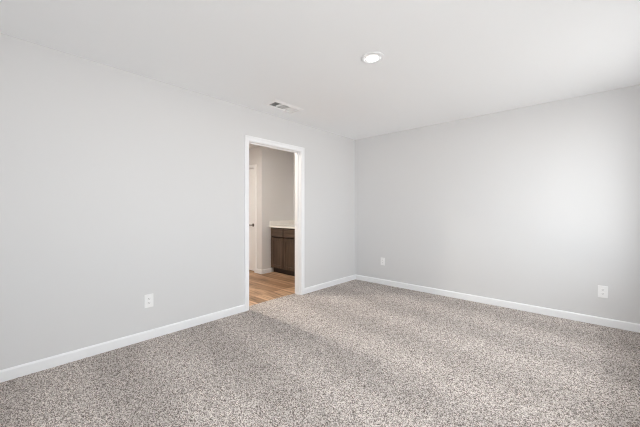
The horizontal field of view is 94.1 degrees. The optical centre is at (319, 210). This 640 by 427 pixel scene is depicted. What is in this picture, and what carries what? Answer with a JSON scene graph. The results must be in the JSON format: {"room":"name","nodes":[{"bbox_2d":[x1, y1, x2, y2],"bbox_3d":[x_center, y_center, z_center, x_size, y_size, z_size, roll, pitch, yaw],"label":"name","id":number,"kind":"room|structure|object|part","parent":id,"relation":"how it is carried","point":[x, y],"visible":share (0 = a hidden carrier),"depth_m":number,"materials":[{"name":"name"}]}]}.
{"room":"empty bedroom","nodes":[
{"label":"empty bedroom","id":0,"kind":"room"},
{"bbox_2d":[0,33,354,369],"bbox_3d":[-1.156,-0.018,3.364,0.120,2.456,5.550,0,0,42],"label":"wall","id":1,"kind":"structure","parent":0,"point":[118,187],"depth_m":2.62,"materials":[{"name":"white paint"}]},
{"bbox_2d":[0,304,244,382],"bbox_3d":[-1.867,1.155,2.481,0.013,0.083,2.888,0,0,42],"label":"baseboard","id":2,"kind":"structure","parent":1,"relation":"attached to","point":[21,370],"depth_m":2.53,"materials":[{"name":"white wood"}]},
{"bbox_2d":[144,293,152,307],"bbox_3d":[-1.596,0.839,2.781,0.010,0.124,0.078,0,0,42],"label":"wall outlet","id":3,"kind":"object","parent":1,"relation":"attached to","point":[148,299],"visible":1,"depth_m":2.78,"materials":[{"name":"white plastic"}]},
{"bbox_2d":[244,135,304,310],"bbox_3d":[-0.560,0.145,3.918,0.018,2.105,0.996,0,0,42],"label":"trim","id":4,"kind":"structure","parent":1,"relation":"attached to","point":[247,138],"depth_m":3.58,"materials":[{"name":"white wood"}]},
{"bbox_2d":[305,275,354,293],"bbox_3d":[0.197,1.155,4.758,0.013,0.083,1.266,0,0,42],"label":"baseboard","id":5,"kind":"structure","parent":1,"relation":"attached to","point":[352,277],"depth_m":4.68,"materials":[{"name":"white wood"}]},
{"bbox_2d":[249,146,266,269],"bbox_3d":[-1.671,-0.021,6.272,1.610,2.450,0.120,0,0,42],"label":"wall","id":6,"kind":"structure","parent":0,"point":[257,155],"depth_m":5.74,"materials":[{"name":"white paint"}]},
{"bbox_2d":[249,168,253,270],"bbox_3d":[-1.570,0.172,6.099,0.764,2.020,0.096,0,0,42],"label":"door","id":7,"kind":"structure","parent":6,"relation":"in","point":[251,171],"depth_m":5.93,"materials":[{"name":"white wood"}]},
{"bbox_3d":[-1.556,-0.275,6.114,0.474,0.837,0.008,0,0,42],"label":"panel","id":8,"kind":"part","parent":7,"relation":"part of","materials":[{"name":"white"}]},
{"bbox_3d":[-1.556,0.658,6.114,0.474,0.588,0.008,0,0,42],"label":"panel","id":9,"kind":"part","parent":7,"relation":"part of","materials":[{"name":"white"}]},
{"bbox_2d":[249,164,255,272],"bbox_3d":[-1.576,0.148,6.093,0.902,2.111,0.018,0,0,42],"label":"trim","id":10,"kind":"structure","parent":6,"relation":"attached to","point":[254,165],"depth_m":5.82,"materials":[{"name":"white wood"}]},
{"bbox_2d":[249,270,294,305],"bbox_3d":[-2.048,1.267,4.867,3.180,0.126,4.520,0,0,42],"label":"floor","id":11,"kind":"structure","parent":0,"point":[265,287],"depth_m":4.75,"materials":[{"name":"brown wood"}]},
{"bbox_2d":[271,227,294,275],"bbox_3d":[-0.226,0.763,5.573,1.464,0.882,0.620,0,0,42],"label":"vanity cabinet","id":12,"kind":"object","parent":11,"relation":"on","point":[282,239],"visible":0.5,"depth_m":5.59,"materials":[{"name":"brown wood"}]},
{"bbox_3d":[-0.814,0.419,5.704,0.325,0.150,0.024,0,0,42],"label":"drawer","id":13,"kind":"part","parent":12,"relation":"part of","materials":[{"name":"brown wood"}]},
{"bbox_3d":[-0.814,0.806,5.704,0.325,0.576,0.024,0,0,42],"label":"door","id":14,"kind":"part","parent":12,"relation":"part of","materials":[{"name":"brown wood"}]},
{"bbox_3d":[-0.810,0.806,5.708,0.211,0.462,0.013,0,0,42],"label":"door panel","id":15,"kind":"part","parent":12,"relation":"part of","materials":[{"name":"brown wood"}]},
{"bbox_2d":[269,220,294,228],"bbox_3d":[-0.232,0.257,5.566,1.464,0.130,0.639,0,0,42],"label":"countertop","id":16,"kind":"structure","parent":12,"relation":"on","point":[290,224],"depth_m":5.96,"materials":[{"name":"white stone"}]},
{"bbox_3d":[-0.555,0.806,5.470,0.325,0.576,0.024,0,0,42],"label":"door","id":17,"kind":"part","parent":12,"relation":"part of","materials":[{"name":"brown wood"}]},
{"bbox_3d":[-0.555,0.419,5.470,0.325,0.150,0.024,0,0,42],"label":"drawer","id":18,"kind":"part","parent":12,"relation":"part of","materials":[{"name":"brown wood"}]},
{"bbox_3d":[-0.552,0.806,5.474,0.211,0.462,0.013,0,0,42],"label":"door panel","id":19,"kind":"part","parent":12,"relation":"part of","materials":[{"name":"brown wood"}]},
{"bbox_2d":[267,148,293,271],"bbox_3d":[-0.842,-0.021,6.078,0.120,2.450,0.706,0,0,42],"label":"wall","id":20,"kind":"structure","parent":0,"point":[280,163],"depth_m":6.00,"materials":[{"name":"white paint"}]},
{"bbox_2d":[262,268,270,273],"bbox_3d":[-1.034,1.163,5.766,0.013,0.083,0.226,0,0,42],"label":"baseboard","id":21,"kind":"structure","parent":20,"relation":"attached to","point":[268,270],"depth_m":5.76,"materials":[{"name":"white wood"}]},
{"bbox_2d":[0,0,639,148],"bbox_3d":[-0.949,-1.296,3.175,7.080,0.100,5.550,0,0,42],"label":"ceiling","id":22,"kind":"structure","parent":0,"point":[443,61],"depth_m":2.29,"materials":[{"name":"white paint"}]},
{"bbox_2d":[264,99,303,113],"bbox_3d":[-0.433,-1.351,3.565,0.224,0.236,0.454,0,0,42],"label":"ceiling vent","id":23,"kind":"object","parent":22,"relation":"in","point":[277,104],"visible":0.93,"depth_m":3.55,"materials":[{"name":"white metal"}]},
{"bbox_2d":[361,52,383,63],"bbox_3d":[0.426,-1.242,2.423,0.188,0.009,0.188,0,0,42],"label":"recessed light","id":24,"kind":"object","parent":22,"relation":"in","point":[370,57],"visible":1,"depth_m":2.41,"materials":[{"name":"white plastic"}]},
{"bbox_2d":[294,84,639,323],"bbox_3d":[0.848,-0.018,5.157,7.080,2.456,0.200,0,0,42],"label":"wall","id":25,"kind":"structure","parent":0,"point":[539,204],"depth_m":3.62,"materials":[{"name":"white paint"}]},
{"bbox_2d":[355,275,639,332],"bbox_3d":[1.932,1.155,4.030,3.534,0.083,0.013,0,0,42],"label":"baseboard","id":26,"kind":"structure","parent":25,"relation":"attached to","point":[618,324],"depth_m":3.61,"materials":[{"name":"white wood"}]},
{"bbox_2d":[598,285,607,297],"bbox_3d":[2.951,0.844,3.108,0.078,0.124,0.010,0,0,42],"label":"wall outlet","id":27,"kind":"object","parent":25,"relation":"attached to","point":[602,290],"visible":1,"depth_m":3.10,"materials":[{"name":"white plastic"}]},
{"bbox_3d":[0.229,1.270,2.107,3.900,0.120,5.550,0,0,42],"label":"floor","id":28,"kind":"structure","parent":0,"visible":0},
{"bbox_2d":[0,279,639,426],"bbox_3d":[0.155,1.202,2.174,3.697,0.016,5.148,0,0,42],"label":"carpet","id":29,"kind":"object","parent":28,"relation":"on","point":[353,353],"visible":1,"depth_m":2.18,"materials":[{"name":"grey carpet"}]}
]}

